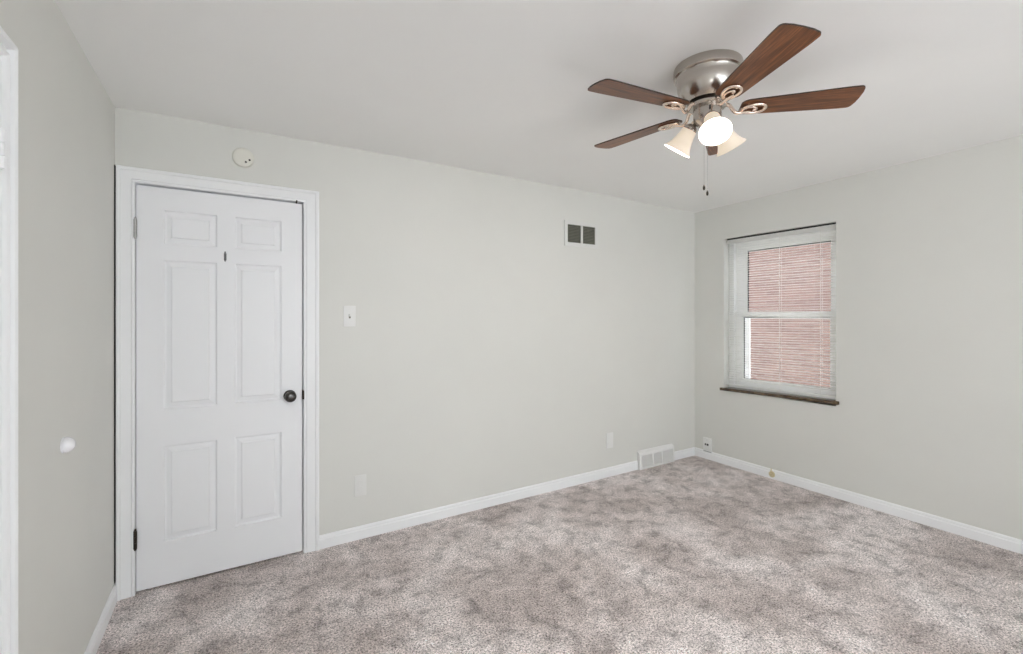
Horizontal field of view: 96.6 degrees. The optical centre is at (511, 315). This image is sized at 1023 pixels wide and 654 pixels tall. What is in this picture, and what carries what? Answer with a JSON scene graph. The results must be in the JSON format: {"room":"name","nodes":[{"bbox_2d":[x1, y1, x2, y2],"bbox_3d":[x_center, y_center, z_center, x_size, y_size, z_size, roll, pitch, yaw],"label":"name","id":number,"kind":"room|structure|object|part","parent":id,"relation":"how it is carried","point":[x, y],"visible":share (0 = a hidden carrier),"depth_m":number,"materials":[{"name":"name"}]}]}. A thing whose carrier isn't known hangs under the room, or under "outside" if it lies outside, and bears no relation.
{"room":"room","nodes":[
{"label":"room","id":0,"kind":"room"},
{"bbox_2d":[0,0,115,653],"bbox_3d":[-0.459,0.148,-0.322,0.140,2.500,6.212,0,0,-32],"label":"wall","id":1,"kind":"structure","parent":0,"point":[66,115],"depth_m":1.57,"materials":[{"name":"paint"}]},
{"bbox_2d":[0,26,17,653],"bbox_3d":[-1.078,0.352,0.712,0.169,2.092,1.008,0,0,-32],"label":"door frame","id":2,"kind":"structure","parent":1,"relation":"in","point":[8,49],"depth_m":1.14,"materials":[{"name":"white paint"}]},
{"bbox_2d":[60,437,75,453],"bbox_3d":[-1.512,0.441,1.557,0.034,0.055,0.055,0,0,-32],"label":"door stop","id":3,"kind":"object","parent":1,"relation":"attached to","point":[67,444],"visible":1,"depth_m":1.54,"materials":[{"name":"white plastic"}]},
{"bbox_2d":[84,583,116,653],"bbox_3d":[-1.618,1.358,1.710,0.013,0.080,1.255,0,0,-32],"label":"baseboard","id":4,"kind":"structure","parent":1,"relation":"attached to","point":[101,626],"depth_m":1.99,"materials":[{"name":"white paint"}]},
{"bbox_2d":[114,165,115,583],"bbox_3d":[-1.967,0.288,2.274,0.009,2.051,0.107,0,0,-32],"label":"gap","id":5,"kind":"structure","parent":1,"relation":"attached to","point":[114,165],"depth_m":2.23,"materials":[{"name":"black"}]},
{"bbox_2d":[115,107,693,534],"bbox_3d":[-0.095,0.148,3.465,4.445,2.500,0.140,0,0,-32],"label":"wall","id":6,"kind":"structure","parent":0,"point":[485,353],"depth_m":3.23,"materials":[{"name":"paint"}]},
{"bbox_2d":[116,165,318,600],"bbox_3d":[-1.572,0.330,2.521,0.929,2.136,0.202,0,0,-32],"label":"door","id":7,"kind":"structure","parent":6,"relation":"in","point":[217,279],"depth_m":2.46,"materials":[{"name":"white paint"}]},
{"bbox_2d":[232,148,253,167],"bbox_3d":[-1.481,-0.872,2.515,0.105,0.105,0.028,0,0,-32],"label":"detector","id":8,"kind":"object","parent":6,"relation":"attached to","point":[242,157],"visible":1,"depth_m":2.50,"materials":[{"name":"beige plastic"}]},
{"bbox_2d":[344,306,355,326],"bbox_3d":[-0.999,0.004,2.816,0.072,0.128,0.018,0,0,-32],"label":"light switch","id":9,"kind":"object","parent":6,"relation":"attached to","point":[349,311],"visible":1,"depth_m":2.82,"materials":[{"name":"white plastic"}]},
{"bbox_2d":[354,474,365,496],"bbox_3d":[-0.946,1.065,2.854,0.072,0.130,0.009,0,0,-32],"label":"wall outlet","id":10,"kind":"object","parent":6,"relation":"attached to","point":[360,480],"visible":1,"depth_m":2.85,"materials":[{"name":"white plastic"}]},
{"bbox_2d":[319,447,694,549],"bbox_3d":[0.343,1.358,3.644,3.510,0.080,0.013,0,0,-32],"label":"baseboard","id":11,"kind":"structure","parent":6,"relation":"attached to","point":[339,537],"depth_m":3.24,"materials":[{"name":"white paint"}]},
{"bbox_2d":[564,220,597,248],"bbox_3d":[0.583,-0.673,3.791,0.356,0.208,0.013,0,0,-32],"label":"air vent","id":12,"kind":"object","parent":6,"relation":"in","point":[576,234],"visible":1,"depth_m":3.79,"materials":[{"name":"metal"}]},
{"bbox_2d":[568,224,580,242],"bbox_3d":[0.514,-0.673,3.751,0.139,0.147,0.004,0,0,-32],"label":"grille","id":13,"kind":"object","parent":12,"relation":"attached to","point":[574,230],"depth_m":3.76,"materials":[{"name":"grey metal"}]},
{"bbox_2d":[583,226,594,244],"bbox_3d":[0.649,-0.673,3.834,0.138,0.147,0.004,0,0,-32],"label":"grille","id":14,"kind":"object","parent":12,"relation":"attached to","point":[588,231],"depth_m":3.83,"materials":[{"name":"grey metal"}]},
{"bbox_2d":[606,432,612,448],"bbox_3d":[0.856,1.086,3.961,0.078,0.132,0.009,0,0,-32],"label":"wall outlet","id":15,"kind":"object","parent":6,"relation":"attached to","point":[609,436],"visible":1,"depth_m":3.96,"materials":[{"name":"white plastic"}]},
{"bbox_2d":[55,0,1022,212],"bbox_3d":[1.494,-1.118,0.878,4.445,0.208,5.932,0,0,-32],"label":"ceiling","id":16,"kind":"structure","parent":0,"point":[497,87],"depth_m":1.98,"materials":[{"name":"paint"}]},
{"bbox_2d":[588,23,865,195],"bbox_3d":[0.795,-0.771,1.916,1.071,0.544,1.074,0,0,-32],"label":"ceiling fan","id":17,"kind":"object","parent":16,"relation":"hanging from","point":[705,82],"visible":1,"depth_m":1.81,"materials":[{"name":"brown wood"}]},
{"bbox_3d":[0.597,-0.860,2.169,0.135,0.027,0.432,0,0,-41],"label":"blade","id":18,"kind":"part","parent":17,"relation":"part of","materials":[{"name":"brown wood"}]},
{"bbox_3d":[0.507,-0.860,1.777,0.432,0.027,0.135,0,0,-23],"label":"blade","id":19,"kind":"part","parent":17,"relation":"part of","materials":[{"name":"brown wood"}]},
{"bbox_3d":[0.747,-0.760,1.976,0.126,0.100,0.126,35,23,15],"label":"lamp shade","id":20,"kind":"part","parent":17,"relation":"part of","materials":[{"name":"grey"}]},
{"bbox_3d":[0.815,-0.656,1.894,0.002,0.274,0.002,0,0,-32],"label":"pull chain","id":21,"kind":"part","parent":17,"relation":"part of","materials":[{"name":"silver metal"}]},
{"bbox_3d":[0.998,-0.860,2.205,0.135,0.027,0.432,0,0,31],"label":"blade","id":22,"kind":"part","parent":17,"relation":"part of","materials":[{"name":"brown wood"}]},
{"bbox_3d":[0.806,-0.776,1.825,0.041,0.050,0.041,29,-41,-28],"label":"bulb","id":23,"kind":"part","parent":17,"relation":"part of","materials":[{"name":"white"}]},
{"bbox_3d":[0.804,-0.760,1.814,0.126,0.100,0.126,29,-41,-28],"label":"lamp shade","id":24,"kind":"part","parent":17,"relation":"part of","materials":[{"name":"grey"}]},
{"bbox_3d":[0.915,-0.760,1.944,0.126,0.100,0.126,-35,11,-4],"label":"lamp shade","id":25,"kind":"part","parent":17,"relation":"part of","materials":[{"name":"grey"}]},
{"bbox_3d":[0.852,-0.860,1.570,0.135,0.027,0.432,0,0,-5],"label":"blade","id":26,"kind":"part","parent":17,"relation":"part of","materials":[{"name":"brown wood"}]},
{"bbox_3d":[1.156,-0.860,1.835,0.432,0.027,0.135,0,0,13],"label":"blade","id":27,"kind":"part","parent":17,"relation":"part of","materials":[{"name":"brown wood"}]},
{"bbox_2d":[96,456,1022,653],"bbox_3d":[1.562,1.458,0.920,4.885,0.120,6.212,0,0,-32],"label":"floor","id":28,"kind":"structure","parent":0,"point":[693,554],"depth_m":2.38,"materials":[{"name":"beige carpet"}]},
{"bbox_2d":[769,469,774,476],"bbox_3d":[2.217,1.346,3.892,0.032,0.076,0.052,0,0,-32],"label":"brass fitting","id":29,"kind":"object","parent":28,"relation":"on","point":[771,473],"visible":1,"depth_m":3.89,"materials":[{"name":"beige"}]},
{"bbox_2d":[637,443,674,469],"bbox_3d":[1.351,1.315,4.250,0.472,0.166,0.036,0,0,-32],"label":"floor vent","id":30,"kind":"object","parent":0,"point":[664,454],"visible":1,"depth_m":4.23,"materials":[{"name":"white metal"}]},
{"bbox_3d":[1.238,1.327,4.179,0.137,0.109,0.021,0,0,-32],"label":"louvre panel","id":31,"kind":"part","parent":30,"relation":"part of","materials":[{"name":"white metal"}]},
{"bbox_3d":[1.356,1.327,4.252,0.105,0.109,0.021,0,0,-32],"label":"louvre panel","id":32,"kind":"part","parent":30,"relation":"part of","materials":[{"name":"white metal"}]},
{"bbox_3d":[1.476,1.327,4.326,0.140,0.109,0.021,0,0,-32],"label":"louvre panel","id":33,"kind":"part","parent":30,"relation":"part of","materials":[{"name":"white metal"}]},
{"bbox_2d":[694,135,1022,539],"bbox_3d":[3.499,0.148,2.110,0.260,2.500,6.212,0,0,-32],"label":"wall","id":34,"kind":"structure","parent":0,"point":[928,416],"depth_m":3.14,"materials":[{"name":"paint"}]},
{"bbox_2d":[703,437,711,452],"bbox_3d":[1.906,1.258,4.432,0.022,0.133,0.088,0,0,-32],"label":"jack plate","id":35,"kind":"object","parent":34,"relation":"attached to","point":[707,442],"visible":1,"depth_m":4.42,"materials":[{"name":"white plastic"}]},
{"bbox_2d":[720,229,838,404],"bbox_3d":[2.332,-0.008,3.954,0.247,1.430,0.988,0,0,-32],"label":"window","id":36,"kind":"structure","parent":34,"relation":"in","point":[772,393],"depth_m":4.07,"materials":[{"name":"white plastic"}]},
{"bbox_3d":[2.279,0.681,3.921,0.122,0.051,0.988,0,0,-32],"label":"sill","id":37,"kind":"part","parent":36,"relation":"part of","materials":[{"name":"brown stone"}]},
{"bbox_2d":[727,222,835,397],"bbox_3d":[2.286,-0.033,3.920,0.030,1.378,0.913,0,0,-32],"label":"window blind","id":38,"kind":"object","parent":36,"relation":"attached to","point":[829,226],"visible":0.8,"depth_m":3.89,"materials":[{"name":"white plastic"}]},
{"bbox_3d":[2.098,-0.013,4.226,0.030,1.323,0.006,0,0,-32],"label":"ladder cord","id":39,"kind":"part","parent":38,"relation":"part of","materials":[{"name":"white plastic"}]},
{"bbox_3d":[2.300,-0.018,3.896,0.030,1.314,0.006,0,0,-32],"label":"ladder cord","id":40,"kind":"part","parent":38,"relation":"part of","materials":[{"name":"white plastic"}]},
{"bbox_3d":[2.286,0.640,3.921,0.025,0.031,0.911,0,0,-32],"label":"rail","id":41,"kind":"part","parent":38,"relation":"part of","materials":[{"name":"white plastic"}]},
{"bbox_3d":[2.348,0.309,3.950,0.030,0.688,0.861,0,0,-32],"label":"sash","id":42,"kind":"part","parent":36,"relation":"part of","materials":[{"name":"white plastic"}]},
{"bbox_3d":[2.375,-0.333,3.972,0.025,0.693,0.850,0,0,-32],"label":"sash","id":43,"kind":"part","parent":36,"relation":"part of","materials":[{"name":"white plastic"}]},
{"bbox_3d":[2.428,0.333,4.015,0.020,0.670,0.900,0,0,-32],"label":"screen frame","id":44,"kind":"part","parent":36,"relation":"part of","materials":[{"name":"white plastic"}]},
{"bbox_2d":[695,447,1022,553],"bbox_3d":[3.382,1.358,2.038,0.013,0.080,5.932,0,0,-32],"label":"baseboard","id":45,"kind":"structure","parent":34,"relation":"attached to","point":[1009,543],"depth_m":3.24,"materials":[{"name":"white paint"}]},
{"bbox_3d":[2.635,2.073,6.901,3.284,0.150,15.000,0,0,-32],"label":"ground","id":46,"kind":"structure","parent":0,"visible":0},
{"bbox_2d":[749,242,830,387],"bbox_3d":[4.162,-0.502,7.839,0.300,5.000,15.000,0,0,-32],"label":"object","id":47,"kind":"structure","parent":46,"relation":"on","point":[819,297],"depth_m":7.13,"materials":[{"name":"red brick"}]}
]}

